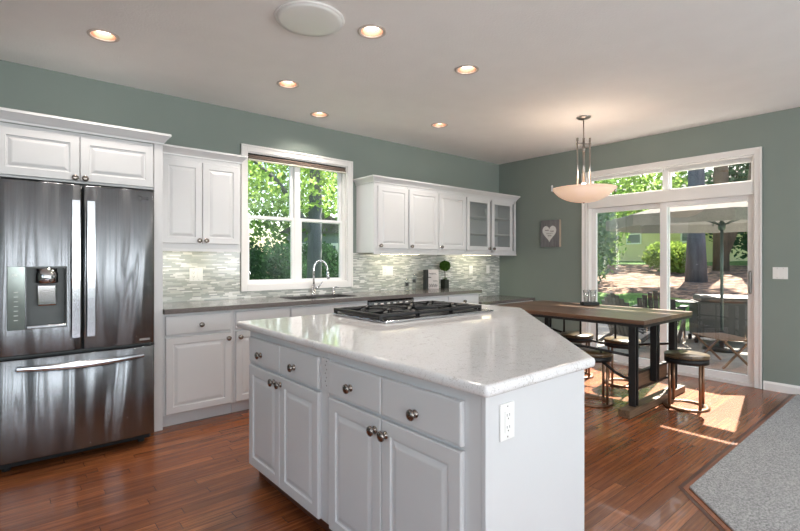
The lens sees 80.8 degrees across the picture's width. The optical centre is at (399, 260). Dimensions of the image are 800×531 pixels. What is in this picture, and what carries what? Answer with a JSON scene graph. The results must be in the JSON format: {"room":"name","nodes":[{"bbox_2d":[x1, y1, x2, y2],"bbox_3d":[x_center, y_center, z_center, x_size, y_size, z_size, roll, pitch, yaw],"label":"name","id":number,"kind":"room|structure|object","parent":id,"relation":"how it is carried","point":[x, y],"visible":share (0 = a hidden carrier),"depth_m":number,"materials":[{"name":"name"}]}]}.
{"room":"kitchen","nodes":[
{"label":"kitchen","id":0,"kind":"room"},
{"bbox_2d":[0,60,498,302],"bbox_3d":[-1.774,0.065,4.474,8.780,3.045,0.140,0,0,-40],"label":"wall","id":1,"kind":"structure","parent":0,"point":[190,123],"depth_m":4.42,"materials":[{"name":"green paint"}]},
{"bbox_2d":[189,268,202,280],"bbox_3d":[-1.861,0.132,4.290,0.118,0.116,0.009,0,0,-40],"label":"wall outlet","id":2,"kind":"object","parent":1,"relation":"attached to","point":[195,274],"visible":1,"depth_m":4.29,"materials":[{"name":"white plastic"}]},
{"bbox_2d":[163,154,240,251],"bbox_3d":[-1.792,-0.468,4.107,0.702,0.790,0.392,0,0,-40],"label":"upper cabinet","id":3,"kind":"object","parent":1,"relation":"attached to","point":[202,197],"depth_m":3.99,"materials":[{"name":"white paint"}]},
{"bbox_2d":[163,144,247,163],"bbox_3d":[-1.767,-0.898,4.113,0.749,0.070,0.358,0,0,-40],"label":"crown molding","id":4,"kind":"structure","parent":3,"relation":"on","point":[167,149],"depth_m":3.99,"materials":[{"name":"white paint"}]},
{"bbox_2d":[240,143,352,291],"bbox_3d":[-1.090,-0.413,5.036,1.308,1.438,0.167,0,0,-40],"label":"window","id":5,"kind":"structure","parent":1,"relation":"in","point":[344,181],"depth_m":5.00,"materials":[{"name":"white paint"}]},
{"bbox_2d":[248,153,345,173],"bbox_3d":[-1.061,-1.027,5.002,1.140,0.082,0.044,0,0,-40],"label":"roller shade","id":6,"kind":"object","parent":5,"relation":"attached to","point":[252,157],"visible":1,"depth_m":4.95,"materials":[{"name":"fabric"}]},
{"bbox_2d":[163,251,498,302],"bbox_3d":[-0.336,0.216,5.597,4.851,0.628,0.008,0,0,-40],"label":"backsplash","id":7,"kind":"structure","parent":1,"relation":"attached to","point":[221,270],"depth_m":5.44,"materials":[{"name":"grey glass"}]},
{"bbox_2d":[356,182,407,252],"bbox_3d":[-0.192,-0.474,5.466,0.496,0.778,0.392,0,0,-40],"label":"upper cabinet","id":8,"kind":"object","parent":1,"relation":"attached to","point":[381,208],"visible":0.99,"depth_m":5.33,"materials":[{"name":"white paint"}]},
{"bbox_2d":[353,175,519,200],"bbox_3d":[0.611,-0.898,6.152,2.701,0.070,0.386,0,0,-40],"label":"crown molding","id":9,"kind":"structure","parent":8,"relation":"on","point":[371,178],"depth_m":5.72,"materials":[{"name":"white paint"}]},
{"bbox_2d":[382,266,392,275],"bbox_3d":[-0.149,0.132,5.744,0.164,0.116,0.009,0,0,-40],"label":"wall outlet","id":10,"kind":"object","parent":1,"relation":"attached to","point":[386,270],"visible":1,"depth_m":5.74,"materials":[{"name":"white plastic"}]},
{"bbox_2d":[408,187,437,252],"bbox_3d":[0.188,-0.474,5.788,0.496,0.778,0.392,0,0,-40],"label":"upper cabinet","id":11,"kind":"object","parent":1,"relation":"attached to","point":[422,203],"visible":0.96,"depth_m":5.65,"materials":[{"name":"white paint"}]},
{"bbox_2d":[438,191,464,253],"bbox_3d":[0.569,-0.474,6.112,0.500,0.778,0.392,0,0,-40],"label":"upper cabinet","id":12,"kind":"object","parent":1,"relation":"attached to","point":[451,206],"visible":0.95,"depth_m":5.97,"materials":[{"name":"white paint"}]},
{"bbox_2d":[469,266,472,273],"bbox_3d":[1.017,0.137,6.734,0.072,0.116,0.008,0,0,-40],"label":"wall outlet","id":13,"kind":"object","parent":1,"relation":"attached to","point":[470,267],"visible":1,"depth_m":6.73,"materials":[{"name":"white plastic"}]},
{"bbox_2d":[486,265,489,272],"bbox_3d":[1.306,0.137,6.980,0.072,0.116,0.008,0,0,-40],"label":"wall outlet","id":14,"kind":"object","parent":1,"relation":"attached to","point":[487,266],"visible":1,"depth_m":6.98,"materials":[{"name":"white plastic"}]},
{"bbox_2d":[465,194,515,253],"bbox_3d":[1.184,-0.474,6.634,1.110,0.778,0.392,0,0,-40],"label":"upper cabinet","id":15,"kind":"object","parent":1,"relation":"attached to","point":[489,234],"visible":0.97,"depth_m":6.75,"materials":[{"name":"white paint"}]},
{"bbox_2d":[373,252,515,255],"bbox_3d":[0.703,-0.075,6.044,2.608,0.020,0.021,0,0,-40],"label":"rail","id":16,"kind":"object","parent":15,"relation":"attached to","point":[373,252],"visible":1,"depth_m":5.84,"materials":[{"name":"white paint"}]},
{"bbox_2d":[470,215,512,221],"bbox_3d":[1.165,-0.591,6.657,1.072,0.016,0.294,0,0,-40],"label":"shelf","id":17,"kind":"object","parent":15,"relation":"attached to","point":[472,218],"depth_m":6.75,"materials":[{"name":"white paint"}]},
{"bbox_2d":[470,232,512,236],"bbox_3d":[1.165,-0.361,6.657,1.072,0.016,0.294,0,0,-40],"label":"shelf","id":18,"kind":"object","parent":15,"relation":"attached to","point":[472,234],"depth_m":6.74,"materials":[{"name":"white paint"}]},
{"bbox_2d":[0,363,789,530],"bbox_3d":[1.023,1.347,1.181,8.500,0.120,8.500,0,0,-40],"label":"floor","id":19,"kind":"structure","parent":0,"point":[196,475],"depth_m":2.81,"materials":[{"name":"brown wood"}]},
{"bbox_2d":[0,178,153,471],"bbox_3d":[-2.284,0.402,3.298,0.856,1.769,0.912,0,0,-40],"label":"refrigerator","id":20,"kind":"object","parent":19,"relation":"on","point":[77,261],"visible":1,"depth_m":2.97,"materials":[{"name":"silver metal"}]},
{"bbox_2d":[0,107,171,431],"bbox_3d":[-2.381,0.169,3.428,1.158,2.235,0.663,0,0,-40],"label":"tall cabinet","id":21,"kind":"object","parent":19,"relation":"on","point":[29,153],"visible":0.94,"depth_m":3.28,"materials":[{"name":"white paint"}]},
{"bbox_2d":[163,310,232,426],"bbox_3d":[-1.772,0.849,3.955,0.541,0.875,0.648,0,0,-40],"label":"base cabinet","id":22,"kind":"object","parent":19,"relation":"on","point":[197,346],"visible":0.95,"depth_m":3.72,"materials":[{"name":"white paint"}]},
{"bbox_2d":[249,331,331,530],"bbox_3d":[-0.395,0.848,2.608,0.634,0.876,0.898,0,0,-40],"label":"base cabinet","id":23,"kind":"object","parent":19,"relation":"on","point":[289,407],"depth_m":2.35,"materials":[{"name":"white paint"}]},
{"bbox_2d":[231,301,366,412],"bbox_3d":[-1.037,0.849,4.580,1.386,0.875,0.648,0,0,-40],"label":"base cabinet","id":24,"kind":"object","parent":19,"relation":"on","point":[241,362],"visible":0.28,"depth_m":3.99,"materials":[{"name":"white paint"}]},
{"bbox_2d":[163,288,481,314],"bbox_3d":[-0.576,0.391,4.968,3.675,0.037,0.640,0,0,-40],"label":"countertop","id":25,"kind":"structure","parent":24,"relation":"on","point":[261,302],"depth_m":4.38,"materials":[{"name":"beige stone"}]},
{"bbox_2d":[278,294,351,299],"bbox_3d":[-0.830,0.493,4.780,0.734,0.239,0.384,0,0,-40],"label":"sink","id":26,"kind":"object","parent":25,"relation":"in","point":[332,295],"visible":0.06,"depth_m":4.88,"materials":[{"name":"silver metal"}]},
{"bbox_2d":[311,260,329,294],"bbox_3d":[-0.859,0.185,5.062,0.202,0.375,0.055,0,0,-31],"label":"faucet","id":27,"kind":"object","parent":25,"relation":"on","point":[314,287],"visible":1,"depth_m":5.02,"materials":[{"name":"silver metal"}]},
{"bbox_2d":[423,270,427,289],"bbox_3d":[0.328,0.247,5.989,0.042,0.250,0.141,0,0,14],"label":"book","id":28,"kind":"object","parent":25,"relation":"on","point":[425,272],"visible":1,"depth_m":5.92,"materials":[{"name":"black paper"}]},
{"bbox_2d":[428,270,438,288],"bbox_3d":[0.425,0.248,6.107,0.156,0.251,0.055,0,0,-5],"label":"sign","id":29,"kind":"object","parent":25,"relation":"on","point":[433,275],"visible":0.98,"depth_m":6.10,"materials":[{"name":"grey paper"}]},
{"bbox_2d":[439,260,450,288],"bbox_3d":[0.590,0.185,6.192,0.155,0.374,0.155,0,0,-40],"label":"topiary","id":30,"kind":"object","parent":25,"relation":"on","point":[444,265],"visible":1,"depth_m":6.16,"materials":[{"name":"plant"}]},
{"bbox_2d":[441,279,448,288],"bbox_3d":[0.591,0.313,6.193,0.080,0.118,0.080,0,0,-40],"label":"pot","id":31,"kind":"object","parent":30,"relation":"attached to","point":[444,282],"depth_m":6.16,"materials":[{"name":"ceramic"}]},
{"bbox_2d":[367,297,413,306],"bbox_3d":[-0.269,0.850,5.221,0.602,0.873,0.594,0,0,-40],"label":"dishwasher","id":32,"kind":"object","parent":19,"relation":"on","point":[399,300],"visible":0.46,"depth_m":4.96,"materials":[{"name":"metal"}]},
{"bbox_2d":[329,353,481,530],"bbox_3d":[0.165,0.848,1.949,0.634,0.876,0.886,0,0,-40],"label":"base cabinet","id":33,"kind":"object","parent":19,"relation":"on","point":[405,452],"visible":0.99,"depth_m":1.71,"materials":[{"name":"white paint"}]},
{"bbox_2d":[413,293,478,303],"bbox_3d":[0.386,0.849,5.788,1.120,0.875,0.648,0,0,-40],"label":"base cabinet","id":34,"kind":"object","parent":19,"relation":"on","point":[472,297],"visible":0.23,"depth_m":5.64,"materials":[{"name":"white paint"}]},
{"bbox_2d":[479,295,534,304],"bbox_3d":[1.278,0.909,6.531,1.169,0.754,0.654,0,0,-40],"label":"countertop","id":35,"kind":"structure","parent":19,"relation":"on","point":[495,299],"depth_m":6.44,"materials":[{"name":"beige stone"}]},
{"bbox_2d":[482,370,583,530],"bbox_3d":[0.422,0.848,2.728,1.932,0.876,1.774,0,0,-40],"label":"kitchen island","id":36,"kind":"object","parent":19,"relation":"on","point":[533,479],"visible":0.26,"depth_m":1.60,"materials":[{"name":"white paint"}]},
{"bbox_2d":[237,302,594,397],"bbox_3d":[0.396,0.390,2.769,2.015,0.038,1.938,0,0,-40],"label":"island countertop","id":37,"kind":"structure","parent":36,"relation":"on","point":[505,349],"depth_m":2.07,"materials":[{"name":"white stone"}]},
{"bbox_2d":[333,300,493,323],"bbox_3d":[0.105,0.344,3.268,0.996,0.054,0.580,0,0,-40],"label":"gas cooktop","id":38,"kind":"object","parent":37,"relation":"in","point":[420,310],"visible":1,"depth_m":3.10,"materials":[{"name":"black metal"}]},
{"bbox_2d":[499,401,513,441],"bbox_3d":[0.340,0.510,1.488,0.072,0.116,0.008,0,0,-40],"label":"wall outlet","id":39,"kind":"object","parent":36,"relation":"attached to","point":[506,410],"visible":1,"depth_m":1.48,"materials":[{"name":"white plastic"}]},
{"bbox_2d":[505,410,510,433],"bbox_3d":[0.342,0.510,1.486,0.033,0.070,0.002,0,0,-40],"label":"receptacle","id":40,"kind":"object","parent":39,"relation":"attached to","point":[507,412],"depth_m":1.48,"materials":[{"name":"white plastic"}]},
{"bbox_2d":[560,331,593,378],"bbox_3d":[1.980,1.054,5.260,0.358,0.464,0.358,0,0,27],"label":"stool","id":41,"kind":"object","parent":19,"relation":"on","point":[572,336],"visible":0.66,"depth_m":5.13,"materials":[{"name":"brown metal"}]},
{"bbox_2d":[496,300,691,418],"bbox_3d":[1.855,0.887,4.747,1.215,0.799,1.630,0,0,-40],"label":"dining table","id":42,"kind":"object","parent":19,"relation":"on","point":[635,318],"visible":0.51,"depth_m":4.21,"materials":[{"name":"brown wood"}]},
{"bbox_2d":[580,301,598,304],"bbox_3d":[2.055,0.470,5.094,0.170,0.034,0.110,0,0,-2],"label":"wooden tray","id":43,"kind":"object","parent":42,"relation":"on","point":[581,302],"visible":0.97,"depth_m":5.04,"materials":[{"name":"black wood"}]},
{"bbox_2d":[579,347,612,407],"bbox_3d":[1.743,1.054,4.272,0.358,0.464,0.358,0,0,27],"label":"stool","id":44,"kind":"object","parent":19,"relation":"on","point":[604,357],"visible":0.59,"depth_m":4.14,"materials":[{"name":"brown metal"}]},
{"bbox_2d":[604,336,640,387],"bbox_3d":[2.320,1.054,4.906,0.358,0.464,0.358,0,0,27],"label":"stool","id":45,"kind":"object","parent":19,"relation":"on","point":[621,342],"visible":0.51,"depth_m":4.82,"materials":[{"name":"brown metal"}]},
{"bbox_2d":[663,350,710,412],"bbox_3d":[2.523,1.054,4.141,0.358,0.464,0.358,0,0,-40],"label":"stool","id":46,"kind":"object","parent":19,"relation":"on","point":[680,357],"visible":1,"depth_m":4.09,"materials":[{"name":"brown metal"}]},
{"bbox_2d":[678,394,795,530],"bbox_3d":[1.787,1.284,1.343,1.340,0.005,7.324,0,0,22],"label":"trim","id":47,"kind":"structure","parent":19,"relation":"on","point":[686,487],"depth_m":2.84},
{"bbox_2d":[689,394,799,530],"bbox_3d":[2.913,1.280,0.487,6.483,0.013,4.956,0,0,-40],"label":"carpet","id":48,"kind":"object","parent":19,"relation":"on","point":[755,486],"visible":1,"depth_m":2.71,"materials":[{"name":"grey carpet"}]},
{"bbox_2d":[0,0,799,163],"bbox_3d":[1.023,-1.538,1.181,8.780,0.160,8.780,0,0,-40],"label":"ceiling","id":49,"kind":"structure","parent":0,"point":[638,68],"depth_m":3.43,"materials":[{"name":"white paint"}]},
{"bbox_2d":[87,29,119,42],"bbox_3d":[-1.924,-1.510,3.051,0.184,0.117,0.184,0,0,-40],"label":"recessed light","id":50,"kind":"object","parent":49,"relation":"in","point":[102,35],"visible":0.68,"depth_m":3.08,"materials":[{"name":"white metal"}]},
{"bbox_2d":[277,80,298,88],"bbox_3d":[-0.927,-1.510,3.891,0.184,0.117,0.184,0,0,-40],"label":"recessed light","id":51,"kind":"object","parent":49,"relation":"in","point":[289,84],"visible":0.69,"depth_m":3.93,"materials":[{"name":"beige glass"}]},
{"bbox_2d":[274,0,343,36],"bbox_3d":[-0.545,-1.448,2.838,0.416,0.019,0.416,0,0,-40],"label":"ceiling speaker","id":52,"kind":"object","parent":49,"relation":"attached to","point":[310,18],"visible":1,"depth_m":2.80,"materials":[{"name":"white paint"}]},
{"bbox_2d":[310,112,328,117],"bbox_3d":[-0.806,-1.510,4.706,0.184,0.117,0.184,0,0,-40],"label":"recessed light","id":53,"kind":"object","parent":49,"relation":"in","point":[314,114],"visible":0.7,"depth_m":4.75,"materials":[{"name":"beige glass"}]},
{"bbox_2d":[357,24,385,38],"bbox_3d":[-0.179,-1.510,2.998,0.184,0.117,0.184,0,0,-40],"label":"recessed light","id":54,"kind":"object","parent":49,"relation":"in","point":[371,30],"visible":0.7,"depth_m":3.04,"materials":[{"name":"beige glass"}]},
{"bbox_2d":[431,123,447,127],"bbox_3d":[0.426,-1.510,5.072,0.184,0.117,0.184,0,0,-40],"label":"recessed light","id":55,"kind":"object","parent":49,"relation":"in","point":[436,125],"visible":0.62,"depth_m":5.12,"materials":[{"name":"beige glass"}]},
{"bbox_2d":[455,65,478,74],"bbox_3d":[0.512,-1.510,3.596,0.184,0.117,0.184,0,0,-40],"label":"recessed light","id":56,"kind":"object","parent":49,"relation":"in","point":[464,69],"visible":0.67,"depth_m":3.64,"materials":[{"name":"beige glass"}]},
{"bbox_2d":[550,115,617,203],"bbox_3d":[1.870,-1.016,4.787,0.628,0.882,0.628,0,0,-40],"label":"pendant light","id":57,"kind":"object","parent":49,"relation":"hanging from","point":[583,193],"visible":1,"depth_m":4.68,"materials":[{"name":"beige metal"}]},
{"bbox_2d":[499,107,799,388],"bbox_3d":[4.361,0.065,3.924,0.140,3.045,8.640,0,0,-40],"label":"wall","id":58,"kind":"structure","parent":0,"point":[536,271],"depth_m":5.20,"materials":[{"name":"green paint"}]},
{"bbox_2d":[541,219,560,246],"bbox_3d":[2.073,-0.365,6.471,0.048,0.370,0.290,0,0,-40],"label":"wall plaque","id":59,"kind":"object","parent":58,"relation":"attached to","point":[550,229],"visible":1,"depth_m":6.44,"materials":[{"name":"grey wood"}]},
{"bbox_2d":[582,146,761,388],"bbox_3d":[3.052,0.077,5.459,0.187,2.418,1.903,0,0,-40],"label":"door","id":60,"kind":"structure","parent":58,"relation":"in","point":[750,191],"depth_m":5.23,"materials":[{"name":"white paint"}]},
{"bbox_2d":[591,162,751,195],"bbox_3d":[3.055,-0.924,5.462,0.080,0.245,1.735,0,0,-40],"label":"window","id":61,"kind":"structure","parent":60,"relation":"attached to","point":[666,177],"depth_m":5.39,"materials":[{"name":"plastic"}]},
{"bbox_2d":[591,169,663,181],"bbox_3d":[2.750,-1.032,5.756,0.032,0.028,0.887,0,0,-40],"label":"pleated shade","id":62,"kind":"object","parent":61,"relation":"attached to","point":[661,170],"visible":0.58,"depth_m":5.71,"materials":[{"name":"white fabric"}]},
{"bbox_2d":[668,157,751,172],"bbox_3d":[3.328,-1.022,5.075,0.032,0.048,0.789,0,0,-40],"label":"pleated shade","id":63,"kind":"object","parent":61,"relation":"attached to","point":[749,159],"visible":1,"depth_m":5.04,"materials":[{"name":"white fabric"}]},
{"bbox_2d":[773,267,787,278],"bbox_3d":[3.705,0.127,4.580,0.009,0.116,0.118,0,0,-40],"label":"light switch","id":64,"kind":"object","parent":58,"relation":"attached to","point":[778,272],"visible":1,"depth_m":4.58,"materials":[{"name":"white plastic"}]},
{"bbox_2d":[763,380,799,394],"bbox_3d":[5.306,1.243,2.691,0.014,0.088,5.218,0,0,-40],"label":"baseboard","id":65,"kind":"structure","parent":58,"relation":"attached to","point":[767,385],"depth_m":4.57,"materials":[{"name":"white paint"}]},
{"label":"outside","id":66,"kind":"structure","parent":0,"visible":0},
{"bbox_2d":[266,261,747,330],"bbox_3d":[18.566,-0.263,24.278,47.855,3.416,56.000,0,0,-40],"label":"ground","id":67,"kind":"structure","parent":66,"point":[630,280],"depth_m":13.63,"materials":[{"name":"beige concrete"}]},
{"bbox_2d":[248,163,336,266],"bbox_3d":[-2.941,-2.524,15.551,5.720,8.022,4.106,0,0,-40],"label":"maple tree","id":68,"kind":"object","parent":67,"relation":"on","point":[273,229],"visible":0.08,"depth_m":14.08,"materials":[{"name":"green plant"}]},
{"bbox_2d":[279,212,338,276],"bbox_3d":[-2.543,-0.013,14.987,2.400,3.000,1.800,0,0,-9],"label":"garden shed","id":69,"kind":"object","parent":67,"relation":"on","point":[332,236],"visible":0.16,"depth_m":14.16,"materials":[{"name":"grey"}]},
{"bbox_2d":[287,241,338,277],"bbox_3d":[-2.333,0.447,13.092,1.956,1.986,1.248,0,0,-43],"label":"shrub","id":70,"kind":"object","parent":67,"relation":"on","point":[328,255],"visible":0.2,"depth_m":13.12,"materials":[{"name":"green plant"}]},
{"bbox_2d":[598,212,619,283],"bbox_3d":[5.253,-0.540,13.123,1.529,2.924,1.533,0,0,-40],"label":"shrub","id":71,"kind":"object","parent":67,"relation":"on","point":[602,262],"visible":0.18,"depth_m":12.74,"materials":[{"name":"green plant"}]},
{"bbox_2d":[594,178,630,278],"bbox_3d":[6.376,-1.222,15.373,2.120,3.804,2.282,0,0,-40],"label":"broadleaf tree","id":72,"kind":"object","parent":67,"relation":"on","point":[611,180],"visible":0.06,"depth_m":14.99,"materials":[{"name":"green plant"}]},
{"bbox_2d":[596,171,687,260],"bbox_3d":[10.639,-4.494,24.211,7.366,9.303,8.589,0,0,-40],"label":"broadleaf tree","id":73,"kind":"object","parent":67,"relation":"on","point":[638,186],"visible":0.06,"depth_m":21.77,"materials":[{"name":"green plant"}]},
{"bbox_2d":[641,241,673,271],"bbox_3d":[9.858,-0.130,17.419,1.644,1.205,1.662,0,0,-40],"label":"shrub","id":74,"kind":"object","parent":67,"relation":"on","point":[650,256],"visible":0.32,"depth_m":17.42,"materials":[{"name":"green plant"}]},
{"bbox_2d":[657,240,686,272],"bbox_3d":[9.679,-0.104,16.407,1.256,1.202,1.269,0,0,-40],"label":"shrub","id":75,"kind":"object","parent":67,"relation":"on","point":[677,250],"visible":0.61,"depth_m":16.14,"materials":[{"name":"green plant"}]},
{"bbox_2d":[598,323,747,374],"bbox_3d":[5.133,1.507,6.573,4.454,0.220,7.400,0,0,-40],"label":"patio","id":76,"kind":"structure","parent":67,"relation":"on","point":[737,365],"depth_m":7.26,"materials":[{"name":"concrete"}]},
{"bbox_2d":[598,293,649,342],"bbox_3d":[3.808,0.960,7.662,0.877,0.875,0.800,0,0,-18],"label":"patio chair","id":77,"kind":"object","parent":76,"relation":"on","point":[611,299],"visible":0.41,"depth_m":7.56,"materials":[{"name":"paint"}]},
{"bbox_2d":[632,290,688,342],"bbox_3d":[4.640,0.960,8.398,0.800,0.875,0.877,0,0,38],"label":"patio chair","id":78,"kind":"object","parent":76,"relation":"on","point":[652,299],"visible":0.37,"depth_m":8.14,"materials":[{"name":"paint"}]},
{"bbox_2d":[606,201,747,352],"bbox_3d":[4.998,0.147,7.298,3.126,2.499,3.126,0,0,-40],"label":"patio umbrella","id":79,"kind":"object","parent":76,"relation":"on","point":[721,218],"visible":0.65,"depth_m":7.18,"materials":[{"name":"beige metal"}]},
{"bbox_2d":[675,294,747,342],"bbox_3d":[5.467,0.992,7.998,1.340,0.809,0.520,0,0,18],"label":"barbecue grill","id":80,"kind":"object","parent":76,"relation":"on","point":[705,308],"visible":0.62,"depth_m":7.81,"materials":[{"name":"paint"}]},
{"bbox_2d":[675,300,695,303],"bbox_3d":[4.944,0.725,8.169,0.240,0.025,0.440,0,0,18],"label":"shelf","id":81,"kind":"object","parent":80,"relation":"attached to","point":[678,301],"depth_m":8.08,"materials":[{"name":"paint"}]},
{"bbox_2d":[692,333,747,368],"bbox_3d":[4.248,1.190,6.189,0.420,0.375,0.600,0,0,-2],"label":"folding table","id":82,"kind":"object","parent":76,"relation":"on","point":[724,337],"visible":0.75,"depth_m":6.08,"materials":[{"name":"brown wood"}]},
{"bbox_2d":[598,167,747,261],"bbox_3d":[17.172,-2.423,28.167,8.200,5.200,8.500,0,0,-26],"label":"house","id":83,"kind":"structure","parent":67,"relation":"on","point":[635,249],"depth_m":26.75,"materials":[{"name":"green"}]},
{"bbox_2d":[685,168,707,282],"bbox_3d":[6.929,-7.068,16.310,5.599,15.602,7.370,0,0,21],"label":"pine tree","id":84,"kind":"object","parent":67,"relation":"on","point":[696,257],"visible":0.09,"depth_m":13.46,"materials":[{"name":"brown plant"}]},
{"bbox_2d":[680,163,748,187],"bbox_3d":[16.868,-4.503,21.457,7.305,9.199,8.598,0,0,-40],"label":"broadleaf tree","id":85,"kind":"object","parent":67,"relation":"on","point":[708,174],"visible":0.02,"depth_m":21.33,"materials":[{"name":"green plant"}]},
{"bbox_2d":[705,163,749,258],"bbox_3d":[15.425,-2.295,20.163,4.499,4.940,4.519,0,0,-40],"label":"broadleaf tree","id":86,"kind":"object","parent":67,"relation":"on","point":[733,174],"visible":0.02,"depth_m":20.49,"materials":[{"name":"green plant"}]},
{"bbox_2d":[712,162,750,270],"bbox_3d":[11.379,-5.061,17.253,4.102,11.056,4.199,0,0,-40],"label":"pine tree","id":87,"kind":"object","parent":67,"relation":"on","point":[721,173],"visible":0.02,"depth_m":16.32,"materials":[{"name":"brown plant"}]},
{"bbox_2d":[734,173,747,254],"bbox_3d":[13.720,-1.685,16.751,3.659,3.854,3.679,0,0,-40],"label":"shrub","id":88,"kind":"object","parent":67,"relation":"on","point":[744,239],"visible":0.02,"depth_m":17.31,"materials":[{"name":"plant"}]},
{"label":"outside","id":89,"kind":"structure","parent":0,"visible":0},
{"bbox_3d":[-17.224,1.562,12.348,22.140,0.150,31.855,0,0,-40],"label":"ground","id":90,"kind":"structure","parent":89,"visible":0},
{"bbox_2d":[249,242,273,279],"bbox_3d":[-3.483,0.511,9.500,1.949,2.005,1.264,0,0,-40],"label":"shrub","id":91,"kind":"object","parent":90,"relation":"on","point":[256,255],"visible":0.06,"depth_m":9.69,"materials":[{"name":"green plant"}]},
{"bbox_2d":[249,240,306,279],"bbox_3d":[-3.076,0.500,11.666,1.944,2.003,1.263,0,0,-40],"label":"shrub","id":92,"kind":"object","parent":90,"relation":"on","point":[276,259],"visible":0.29,"depth_m":11.57,"materials":[{"name":"green plant"}]},
{"bbox_2d":[248,161,309,233],"bbox_3d":[-5.578,-2.331,12.545,3.975,7.643,8.143,0,0,44],"label":"maple tree","id":93,"kind":"object","parent":90,"relation":"on","point":[280,168],"visible":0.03,"depth_m":13.59,"materials":[{"name":"green plant"}]},
{"bbox_2d":[248,158,336,277],"bbox_3d":[-2.675,-1.012,10.250,6.110,5.006,2.663,0,0,-40],"label":"maple tree","id":94,"kind":"object","parent":90,"relation":"on","point":[316,180],"visible":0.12,"depth_m":10.57,"materials":[{"name":"green plant"}]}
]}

